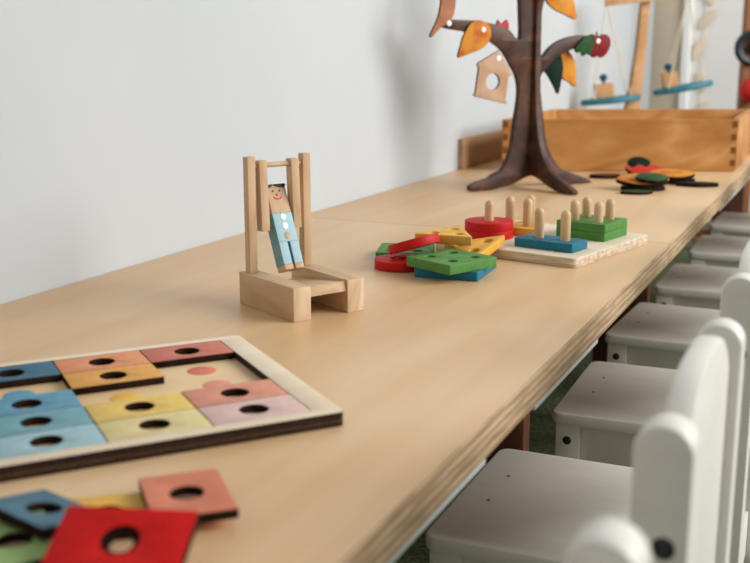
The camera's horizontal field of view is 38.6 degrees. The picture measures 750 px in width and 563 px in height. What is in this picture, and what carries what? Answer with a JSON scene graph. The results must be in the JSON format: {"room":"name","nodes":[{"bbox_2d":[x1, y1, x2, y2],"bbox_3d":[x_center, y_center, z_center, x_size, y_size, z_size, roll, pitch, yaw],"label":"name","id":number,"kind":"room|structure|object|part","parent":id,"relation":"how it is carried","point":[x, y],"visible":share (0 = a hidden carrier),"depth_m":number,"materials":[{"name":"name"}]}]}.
{"room":"children's room","nodes":[
{"label":"children's room","id":0,"kind":"room"},
{"bbox_2d":[0,0,654,303],"bbox_3d":[-0.030,-1.765,1.989,0.120,4.200,6.600,6,13,24],"label":"wall","id":1,"kind":"structure","parent":0,"point":[128,127],"depth_m":1.66,"materials":[{"name":"paint"}]},
{"bbox_2d":[394,221,710,562],"bbox_3d":[1.732,0.487,1.662,4.100,0.060,6.600,6,13,24],"label":"floor","id":2,"kind":"structure","parent":0,"point":[542,433],"depth_m":2.35,"materials":[{"name":"green carpet"}]},
{"bbox_2d":[0,218,668,562],"bbox_3d":[-0.262,0.354,0.957,0.662,0.500,2.049,6,13,24],"label":"table","id":3,"kind":"object","parent":2,"relation":"on","point":[434,378],"visible":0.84,"depth_m":1.06,"materials":[{"name":"brown wood"}]},
{"bbox_2d":[0,468,238,562],"bbox_3d":[-0.174,0.145,0.678,0.174,0.028,0.153,1,12,6],"label":"puzzle pieces","id":4,"kind":"object","parent":3,"relation":"on","point":[84,534],"depth_m":0.65,"materials":[{"name":"wood"}]},
{"bbox_2d":[0,335,342,482],"bbox_3d":[-0.251,0.104,0.904,0.376,0.012,0.264,-6,14,-25],"label":"tray","id":5,"kind":"object","parent":3,"relation":"on","point":[249,364],"visible":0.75,"depth_m":0.86,"materials":[{"name":"brown wood"}]},
{"bbox_2d":[0,340,309,459],"bbox_3d":[-0.215,0.097,0.923,0.246,0.007,0.238,-6,14,-25],"label":"puzzle pieces","id":6,"kind":"object","parent":5,"relation":"on","point":[19,445],"depth_m":0.89,"materials":[{"name":"multicoloured wood"}]},
{"bbox_2d":[239,152,363,322],"bbox_3d":[-0.090,-0.057,1.254,0.098,0.176,0.126,-9,15,-37],"label":"toy","id":7,"kind":"object","parent":3,"relation":"on","point":[269,208],"visible":1,"depth_m":1.26,"materials":[{"name":"brown wood"}]},
{"bbox_3d":[-0.146,-0.078,1.258,0.011,0.137,0.011,-9,15,-37],"label":"post","id":8,"kind":"part","parent":7,"relation":"part of","materials":[{"name":"brown wood"}]},
{"bbox_3d":[-0.133,-0.101,1.261,0.011,0.084,0.013,-9,12,-37],"label":"arm","id":9,"kind":"part","parent":7,"relation":"part of","materials":[{"name":"brown wood"}]},
{"bbox_3d":[-0.117,0.016,1.244,0.024,0.039,0.118,-9,15,-37],"label":"rail","id":10,"kind":"part","parent":7,"relation":"part of","materials":[{"name":"brown wood"}]},
{"bbox_3d":[-0.111,-0.032,1.272,0.012,0.027,0.018,-9,-8,-37],"label":"leg","id":11,"kind":"part","parent":7,"relation":"part of","materials":[{"name":"blue wood"}]},
{"bbox_3d":[-0.098,-0.107,1.288,0.011,0.084,0.013,-9,12,-37],"label":"arm","id":12,"kind":"part","parent":7,"relation":"part of","materials":[{"name":"brown wood"}]},
{"bbox_3d":[-0.099,-0.034,1.281,0.012,0.027,0.018,-9,-8,-37],"label":"leg","id":13,"kind":"part","parent":7,"relation":"part of","materials":[{"name":"blue wood"}]},
{"bbox_3d":[-0.085,-0.088,1.304,0.011,0.137,0.011,-9,15,-37],"label":"post","id":14,"kind":"part","parent":7,"relation":"part of","materials":[{"name":"brown wood"}]},
{"bbox_3d":[-0.084,0.006,1.259,0.050,0.012,0.100,-9,8,-37],"label":"cross plate","id":15,"kind":"part","parent":7,"relation":"part of","materials":[{"name":"brown wood"}]},
{"bbox_3d":[-0.058,0.006,1.288,0.024,0.039,0.118,-9,15,-37],"label":"rail","id":16,"kind":"part","parent":7,"relation":"part of","materials":[{"name":"brown wood"}]},
{"bbox_2d":[374,254,414,272],"bbox_3d":[0.035,-0.026,1.495,0.073,0.013,0.073,6,13,24],"label":"block","id":17,"kind":"object","parent":3,"relation":"on","point":[395,263],"visible":0.73,"depth_m":1.47,"materials":[{"name":"red paint"}]},
{"bbox_2d":[388,233,439,254],"bbox_3d":[0.054,-0.052,1.494,0.073,0.035,0.073,9,15,37],"label":"block","id":18,"kind":"object","parent":17,"relation":"on","point":[407,245],"visible":1,"depth_m":1.46,"materials":[{"name":"red paint"}]},
{"bbox_2d":[375,243,434,256],"bbox_3d":[0.045,-0.043,1.572,0.080,0.013,0.080,2,12,7],"label":"square block","id":19,"kind":"object","parent":3,"relation":"on","point":[383,249],"visible":0.41,"depth_m":1.56,"materials":[{"name":"green paint"}]},
{"bbox_2d":[415,226,471,245],"bbox_3d":[0.114,-0.068,1.554,0.084,0.013,0.091,6,13,24],"label":"block","id":20,"kind":"object","parent":19,"relation":"on","point":[456,235],"visible":0.87,"depth_m":1.52,"materials":[{"name":"yellow paint"}]},
{"bbox_3d":[-0.148,0.257,0.417,0.024,0.012,1.120,6,13,24],"label":"rail","id":21,"kind":"part","parent":3,"relation":"part of","materials":[{"name":"metal"}]},
{"bbox_2d":[414,267,495,281],"bbox_3d":[0.111,-0.019,1.466,0.088,0.013,0.104,5,13,20],"label":"block","id":22,"kind":"object","parent":3,"relation":"on","point":[476,275],"visible":0.34,"depth_m":1.42,"materials":[{"name":"blue paint"}]},
{"bbox_2d":[407,248,496,274],"bbox_3d":[0.103,-0.027,1.439,0.090,0.013,0.084,-10,16,-39],"label":"square block","id":23,"kind":"object","parent":22,"relation":"on","point":[453,261],"visible":1,"depth_m":1.42,"materials":[{"name":"green paint"}]},
{"bbox_2d":[444,235,504,254],"bbox_3d":[0.136,-0.050,1.559,0.076,0.031,0.087,8,15,34],"label":"block","id":24,"kind":"object","parent":3,"relation":"on","point":[488,245],"visible":0.49,"depth_m":1.55,"materials":[{"name":"yellow paint"}]},
{"bbox_3d":[0.155,0.258,1.479,0.110,0.466,0.030,6,13,24],"label":"leg","id":25,"kind":"part","parent":3,"relation":"part of","materials":[{"name":"brown wood"}]},
{"bbox_2d":[435,195,646,267],"bbox_3d":[0.260,-0.089,1.648,0.238,0.072,0.249,9,15,36],"label":"board","id":26,"kind":"object","parent":3,"relation":"on","point":[596,250],"visible":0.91,"depth_m":1.59,"materials":[{"name":"brown wood"}]},
{"bbox_2d":[465,229,512,239],"bbox_3d":[0.176,-0.076,1.657,0.075,0.013,0.075,6,13,24],"label":"block","id":27,"kind":"object","parent":26,"relation":"on","point":[508,235],"visible":0.47,"depth_m":1.63,"materials":[{"name":"red paint"}]},
{"bbox_2d":[465,217,513,231],"bbox_3d":[0.176,-0.088,1.654,0.075,0.013,0.075,6,13,24],"label":"block","id":28,"kind":"object","parent":27,"relation":"on","point":[477,224],"visible":0.98,"depth_m":1.63,"materials":[{"name":"red paint"}]},
{"bbox_2d":[513,221,533,235],"bbox_3d":[0.240,-0.086,1.704,0.097,0.013,0.091,9,15,36],"label":"block","id":29,"kind":"object","parent":26,"relation":"on","point":[519,229],"visible":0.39,"depth_m":1.67,"materials":[{"name":"yellow paint"}]},
{"bbox_2d":[514,233,587,252],"bbox_3d":[0.258,-0.057,1.570,0.095,0.013,0.050,9,15,36],"label":"block","id":30,"kind":"object","parent":26,"relation":"on","point":[549,242],"visible":1,"depth_m":1.55,"materials":[{"name":"blue paint"}]},
{"bbox_2d":[556,227,626,241],"bbox_3d":[0.338,-0.078,1.667,0.082,0.013,0.082,9,15,36],"label":"square block","id":31,"kind":"object","parent":26,"relation":"on","point":[592,236],"visible":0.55,"depth_m":1.63,"materials":[{"name":"green paint"}]},
{"bbox_2d":[556,214,626,232],"bbox_3d":[0.338,-0.091,1.664,0.082,0.013,0.082,9,15,36],"label":"square block","id":32,"kind":"object","parent":31,"relation":"on","point":[587,224],"visible":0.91,"depth_m":1.64,"materials":[{"name":"green paint"}]},
{"bbox_3d":[0.201,0.093,1.169,0.024,0.012,0.270,6,13,24],"label":"rail","id":33,"kind":"part","parent":3,"relation":"part of","materials":[{"name":"wood"}]},
{"bbox_2d":[311,154,749,361],"bbox_3d":[0.699,-0.098,3.026,0.662,0.500,2.599,6,13,24],"label":"table","id":34,"kind":"object","parent":2,"relation":"on","point":[674,215],"visible":0.24,"depth_m":2.17,"materials":[{"name":"brown wood"}]},
{"bbox_2d":[458,130,501,169],"bbox_3d":[0.412,-0.412,3.115,0.014,0.077,0.955,6,13,24],"label":"wooden board","id":35,"kind":"object","parent":34,"relation":"on","point":[475,150],"visible":0.44,"depth_m":2.80,"materials":[{"name":"brown wood"}]},
{"bbox_2d":[442,0,591,194],"bbox_3d":[0.323,-0.482,2.282,0.277,0.571,0.331,6,13,24],"label":"tree","id":36,"kind":"object","parent":34,"relation":"on","point":[528,153],"visible":0.98,"depth_m":2.30,"materials":[{"name":"brown wood"}]},
{"bbox_2d":[429,0,455,36],"bbox_3d":[0.137,-0.550,2.161,0.060,0.111,0.007,-7,14,-28],"label":"bird ornament","id":37,"kind":"object","parent":36,"relation":"attached to","point":[446,11],"visible":1,"depth_m":2.16,"materials":[{"name":"brown wood"}]},
{"bbox_2d":[457,20,490,57],"bbox_3d":[0.205,-0.501,2.211,0.081,0.076,0.007,-7,14,-28],"label":"leaf ornament","id":38,"kind":"object","parent":36,"relation":"attached to","point":[477,34],"visible":1,"depth_m":2.21,"materials":[{"name":"orange wood"}]},
{"bbox_2d":[473,50,511,103],"bbox_3d":[0.247,-0.429,2.250,0.095,0.111,0.007,-7,14,-28],"label":"birdhouse ornament","id":39,"kind":"object","parent":36,"relation":"attached to","point":[494,63],"visible":1,"depth_m":2.25,"materials":[{"name":"brown wood"}]},
{"bbox_2d":[496,20,508,28],"bbox_3d":[0.269,-0.535,2.264,0.032,0.037,0.006,-7,14,-28],"label":"flower ornament","id":40,"kind":"object","parent":36,"relation":"attached to","point":[505,23],"visible":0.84,"depth_m":2.26,"materials":[{"name":"red wood"}]},
{"bbox_3d":[0.342,-0.483,2.304,0.014,0.562,0.315,-7,14,-28],"label":"trunk panel","id":41,"kind":"part","parent":36,"relation":"part of","materials":[{"name":"brown wood"}]},
{"bbox_2d":[544,55,562,93],"bbox_3d":[0.388,-0.456,2.347,0.056,0.089,0.006,-7,14,-28],"label":"leaf ornament","id":42,"kind":"object","parent":36,"relation":"attached to","point":[554,71],"visible":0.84,"depth_m":2.35,"materials":[{"name":"green wood"}]},
{"bbox_2d":[545,0,576,18],"bbox_3d":[0.400,-0.595,2.300,0.085,0.060,0.006,-7,14,-28],"label":"leaf ornament","id":43,"kind":"object","parent":36,"relation":"attached to","point":[567,8],"visible":1,"depth_m":2.30,"materials":[{"name":"orange wood"}]},
{"bbox_2d":[561,51,576,86],"bbox_3d":[0.424,-0.472,2.365,0.052,0.082,0.006,-7,14,-28],"label":"leaf ornament","id":44,"kind":"object","parent":36,"relation":"attached to","point":[569,67],"visible":0.88,"depth_m":2.36,"materials":[{"name":"orange wood"}]},
{"bbox_2d":[574,35,594,55],"bbox_3d":[0.460,-0.518,2.349,0.053,0.045,0.006,-7,14,-28],"label":"leaf ornament","id":45,"kind":"object","parent":36,"relation":"attached to","point":[585,46],"visible":1,"depth_m":2.35,"materials":[{"name":"green wood"}]},
{"bbox_2d":[590,32,610,57],"bbox_3d":[0.498,-0.528,2.384,0.066,0.057,0.007,-7,14,-28],"label":"apple ornament","id":46,"kind":"object","parent":36,"relation":"attached to","point":[602,43],"visible":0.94,"depth_m":2.38,"materials":[{"name":"red wood"}]},
{"bbox_2d":[589,173,619,178],"bbox_3d":[0.543,-0.249,2.531,0.075,0.008,0.050,-1,12,-5],"label":"leaf ornament","id":47,"kind":"object","parent":34,"relation":"on","point":[595,175],"visible":0.88,"depth_m":2.51,"materials":[{"name":"brown wood"}]},
{"bbox_3d":[0.522,0.085,2.271,0.110,0.466,0.030,6,13,24],"label":"leg","id":48,"kind":"part","parent":34,"relation":"part of","materials":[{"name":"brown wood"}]},
{"bbox_2d":[501,109,749,170],"bbox_3d":[0.703,-0.386,2.874,0.767,0.128,0.469,0,12,1],"label":"wooden crate","id":49,"kind":"object","parent":34,"relation":"on","point":[577,139],"visible":0.84,"depth_m":2.65,"materials":[{"name":"brown wood"}]},
{"bbox_3d":[0.421,-0.386,2.873,0.016,0.128,0.462,5,13,23],"label":"panel","id":50,"kind":"part","parent":49,"relation":"part of","materials":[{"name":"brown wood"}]},
{"bbox_3d":[0.801,-0.433,3.091,0.577,0.128,0.016,0,12,0],"label":"panel","id":51,"kind":"part","parent":49,"relation":"part of","materials":[{"name":"brown wood"}]},
{"bbox_3d":[0.984,-0.386,2.873,0.016,0.128,0.468,5,13,22],"label":"panel","id":52,"kind":"part","parent":49,"relation":"part of","materials":[{"name":"brown wood"}]},
{"bbox_2d":[620,189,652,194],"bbox_3d":[0.551,-0.188,2.254,0.070,0.006,0.045,-1,12,-4],"label":"leaf ornament","id":53,"kind":"object","parent":34,"relation":"on","point":[632,191],"visible":1,"depth_m":2.24,"materials":[{"name":"green wood"}]},
{"bbox_2d":[627,157,649,166],"bbox_3d":[0.639,-0.288,2.592,0.047,0.026,0.044,11,16,41],"label":"leaf ornament","id":54,"kind":"object","parent":34,"relation":"on","point":[634,161],"visible":0.75,"depth_m":2.59,"materials":[{"name":"green wood"}]},
{"bbox_2d":[621,185,664,191],"bbox_3d":[0.580,-0.203,2.316,0.077,0.008,0.078,-11,16,-40],"label":"leaf ornament","id":55,"kind":"object","parent":34,"relation":"on","point":[623,187],"visible":0.59,"depth_m":2.29,"materials":[{"name":"wood"}]},
{"bbox_2d":[616,173,668,187],"bbox_3d":[0.578,-0.219,2.313,0.093,0.023,0.092,-12,17,-43],"label":"leaf ornament","id":56,"kind":"object","parent":55,"relation":"on","point":[627,179],"visible":0.73,"depth_m":2.29,"materials":[{"name":"orange wood"}]},
{"bbox_2d":[635,172,667,182],"bbox_3d":[0.594,-0.222,2.296,0.062,0.017,0.061,8,15,34],"label":"leaf ornament","id":57,"kind":"object","parent":56,"relation":"on","point":[647,177],"visible":1,"depth_m":2.29,"materials":[{"name":"green wood"}]},
{"bbox_2d":[625,165,665,173],"bbox_3d":[0.634,-0.261,2.508,0.091,0.021,0.054,-3,13,-13],"label":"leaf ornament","id":58,"kind":"object","parent":34,"relation":"on","point":[639,168],"visible":0.71,"depth_m":2.50,"materials":[{"name":"red wood"}]},
{"bbox_2d":[581,0,712,108],"bbox_3d":[0.923,-0.737,3.634,0.447,0.488,0.142,0,12,0],"label":"balance scale","id":59,"kind":"object","parent":34,"relation":"on","point":[632,99],"visible":0.73,"depth_m":3.60,"materials":[{"name":"brown wood"}]},
{"bbox_2d":[594,74,613,98],"bbox_3d":[0.777,-0.662,3.627,0.064,0.083,0.040,0,12,0],"label":"weight","id":60,"kind":"object","parent":59,"relation":"on","point":[604,90],"visible":0.98,"depth_m":3.61,"materials":[{"name":"brown wood"}]},
{"bbox_3d":[0.773,-0.687,3.622,0.028,0.034,0.028,-6,12,1],"label":"knob","id":61,"kind":"part","parent":60,"relation":"part of","materials":[{"name":"blue wood"}]},
{"bbox_3d":[0.885,-0.741,3.645,0.073,0.484,0.040,0,12,0],"label":"post","id":62,"kind":"part","parent":59,"relation":"part of","materials":[{"name":"brown wood"}]},
{"bbox_2d":[661,63,678,87],"bbox_3d":[0.998,-0.697,3.620,0.054,0.083,0.040,0,12,0],"label":"weight","id":63,"kind":"object","parent":59,"relation":"on","point":[665,77],"visible":1,"depth_m":3.60,"materials":[{"name":"brown wood"}]},
{"bbox_3d":[0.991,-0.721,3.614,0.028,0.034,0.028,-10,12,2],"label":"knob","id":64,"kind":"part","parent":63,"relation":"part of","materials":[{"name":"blue wood"}]},
{"bbox_2d":[668,178,694,184],"bbox_3d":[0.678,-0.229,2.432,0.100,0.010,0.060,0,12,0],"label":"leaf ornament","id":65,"kind":"object","parent":34,"relation":"on","point":[672,182],"visible":0.36,"depth_m":2.40,"materials":[{"name":"black wood"}]},
{"bbox_2d":[650,169,694,179],"bbox_3d":[0.673,-0.243,2.427,0.088,0.020,0.082,9,15,36],"label":"leaf ornament","id":66,"kind":"object","parent":65,"relation":"on","point":[673,174],"visible":0.69,"depth_m":2.42,"materials":[{"name":"orange wood"}]},
{"bbox_2d":[676,181,718,186],"bbox_3d":[0.716,-0.216,2.377,0.092,0.008,0.045,2,12,8],"label":"leaf ornament","id":67,"kind":"object","parent":34,"relation":"on","point":[684,183],"visible":1,"depth_m":2.36,"materials":[{"name":"wood"}]},
{"bbox_3d":[1.305,-0.283,3.957,0.110,0.466,0.030,6,13,24],"label":"leg","id":68,"kind":"part","parent":34,"relation":"part of","materials":[{"name":"brown wood"}]},
{"bbox_3d":[1.066,-0.314,3.033,0.024,0.012,1.600,6,13,24],"label":"rail","id":69,"kind":"part","parent":34,"relation":"part of","materials":[{"name":"wood"}]},
{"bbox_2d":[426,240,749,562],"bbox_3d":[0.255,0.244,1.208,0.322,0.607,0.286,5,13,23],"label":"child chair","id":70,"kind":"object","parent":2,"relation":"on","point":[522,506],"visible":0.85,"depth_m":1.19,"materials":[{"name":"white paint"}]},
{"bbox_3d":[0.080,0.420,1.188,0.035,0.272,0.030,5,13,23],"label":"leg","id":71,"kind":"part","parent":70,"relation":"part of","materials":[{"name":"white paint"}]},
{"bbox_3d":[0.240,0.265,1.220,0.290,0.018,0.286,5,13,23],"label":"seat","id":72,"kind":"part","parent":70,"relation":"part of","materials":[{"name":"white paint"}]},
{"bbox_3d":[0.337,0.285,1.044,0.034,0.597,0.028,5,13,23],"label":"post","id":73,"kind":"part","parent":70,"relation":"part of","materials":[{"name":"white paint"}]},
{"bbox_3d":[0.386,0.074,1.112,0.018,0.232,0.213,5,13,23],"label":"backrest","id":74,"kind":"part","parent":70,"relation":"part of","materials":[{"name":"white paint"}]},
{"bbox_3d":[0.435,0.238,1.261,0.034,0.597,0.028,5,13,23],"label":"post","id":75,"kind":"part","parent":70,"relation":"part of","materials":[{"name":"white paint"}]},
{"bbox_2d":[564,518,651,562],"bbox_3d":[-0.080,0.404,0.476,0.322,0.607,0.286,6,13,24],"label":"child chair","id":76,"kind":"object","parent":2,"relation":"on","point":[603,540],"visible":1,"depth_m":0.46,"materials":[{"name":"white paint"}]},
{"bbox_2d":[553,361,676,466],"bbox_3d":[0.456,0.159,1.599,0.322,0.607,0.286,5,13,22],"label":"child chair","id":77,"kind":"object","parent":2,"relation":"on","point":[601,417],"visible":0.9,"depth_m":1.54,"materials":[{"name":"white paint"}]},
{"bbox_3d":[0.282,0.336,1.576,0.035,0.272,0.030,5,13,22],"label":"leg","id":78,"kind":"part","parent":77,"relation":"part of","materials":[{"name":"white paint"}]},
{"bbox_3d":[0.441,0.180,1.610,0.290,0.018,0.286,5,13,22],"label":"seat","id":79,"kind":"part","parent":77,"relation":"part of","materials":[{"name":"white paint"}]},
{"bbox_2d":[605,302,719,369],"bbox_3d":[0.625,0.070,2.006,0.322,0.607,0.286,6,14,26],"label":"child chair","id":80,"kind":"object","parent":2,"relation":"on","point":[649,334],"visible":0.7,"depth_m":1.96,"materials":[{"name":"white paint"}]},
{"bbox_3d":[0.448,0.245,1.994,0.035,0.272,0.030,6,14,26],"label":"leg","id":81,"kind":"part","parent":80,"relation":"part of","materials":[{"name":"white paint"}]},
{"bbox_2d":[629,317,745,562],"bbox_3d":[0.084,0.327,0.828,0.322,0.607,0.286,6,13,24],"label":"child chair","id":82,"kind":"object","parent":2,"relation":"on","point":[684,463],"visible":1,"depth_m":0.66,"materials":[{"name":"white paint"}]},
{"bbox_3d":[0.165,0.368,0.663,0.034,0.597,0.028,6,13,24],"label":"post","id":83,"kind":"part","parent":82,"relation":"part of","materials":[{"name":"white paint"}]},
{"bbox_3d":[0.215,0.157,0.730,0.018,0.232,0.213,6,13,24],"label":"backrest","id":84,"kind":"part","parent":82,"relation":"part of","materials":[{"name":"white paint"}]},
{"bbox_3d":[0.265,0.322,0.879,0.034,0.597,0.028,6,13,24],"label":"post","id":85,"kind":"part","parent":82,"relation":"part of","materials":[{"name":"white paint"}]},
{"bbox_2d":[654,264,737,309],"bbox_3d":[0.815,-0.017,2.405,0.322,0.607,0.286,6,13,24],"label":"child chair","id":86,"kind":"object","parent":2,"relation":"on","point":[686,285],"visible":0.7,"depth_m":2.35,"materials":[{"name":"white paint"}]},
{"bbox_3d":[0.640,0.159,2.386,0.035,0.272,0.030,6,13,24],"label":"leg","id":87,"kind":"part","parent":86,"relation":"part of","materials":[{"name":"white paint"}]},
{"bbox_2d":[688,235,749,267],"bbox_3d":[1.006,-0.104,2.804,0.322,0.607,0.286,5,13,23],"label":"child chair","id":88,"kind":"object","parent":2,"relation":"on","point":[709,250],"visible":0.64,"depth_m":2.75,"materials":[{"name":"white paint"}]},
{"bbox_3d":[0.832,0.073,2.782,0.035,0.272,0.030,5,13,23],"label":"leg","id":89,"kind":"part","parent":88,"relation":"part of","materials":[{"name":"white paint"}]},
{"bbox_2d":[693,0,749,245],"bbox_3d":[1.507,-0.856,4.270,0.440,1.449,0.350,0,12,0],"label":"wooden stand","id":90,"kind":"object","parent":2,"relation":"on","point":[742,45],"visible":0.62,"depth_m":4.26,"materials":[{"name":"brown wood"}]},
{"bbox_3d":[1.507,-0.877,4.301,0.070,1.420,0.050,0,12,0],"label":"post","id":91,"kind":"part","parent":90,"relation":"part of","materials":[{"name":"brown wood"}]},
{"bbox_2d":[709,212,749,237],"bbox_3d":[1.191,-0.193,3.215,0.322,0.607,0.286,6,14,25],"label":"child chair","id":92,"kind":"object","parent":2,"relation":"on","point":[726,223],"visible":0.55,"depth_m":3.16,"materials":[{"name":"white paint"}]},
{"bbox_3d":[1.015,-0.018,3.199,0.035,0.272,0.030,6,14,25],"label":"leg","id":93,"kind":"part","parent":92,"relation":"part of","materials":[{"name":"white paint"}]},
{"bbox_2d":[688,0,749,221],"bbox_3d":[3.133,-2.208,4.020,3.925,4.200,0.200,6,13,24],"label":"wall","id":94,"kind":"structure","parent":0,"point":[720,63],"depth_m":4.89,"materials":[{"name":"paint"}]},
{"bbox_2d":[649,0,683,108],"bbox_3d":[1.356,-2.350,4.674,0.135,4.200,0.050,6,13,24],"label":"trim","id":95,"kind":"structure","parent":94,"relation":"attached to","point":[668,14],"depth_m":4.93,"materials":[{"name":"beige paint"}]},
{"bbox_2d":[678,0,693,108],"bbox_3d":[1.429,-2.341,4.630,0.035,4.200,0.070,6,13,24],"label":"trim","id":96,"kind":"structure","parent":94,"relation":"attached to","point":[687,25],"depth_m":4.89,"materials":[{"name":"paint"}]},
{"bbox_2d":[692,0,717,108],"bbox_3d":[1.506,-1.167,4.878,0.103,1.100,0.009,6,13,24],"label":"garland","id":97,"kind":"object","parent":94,"relation":"hanging from","point":[710,16],"visible":0.77,"depth_m":4.89,"materials":[{"name":"beige wood"}]}
]}

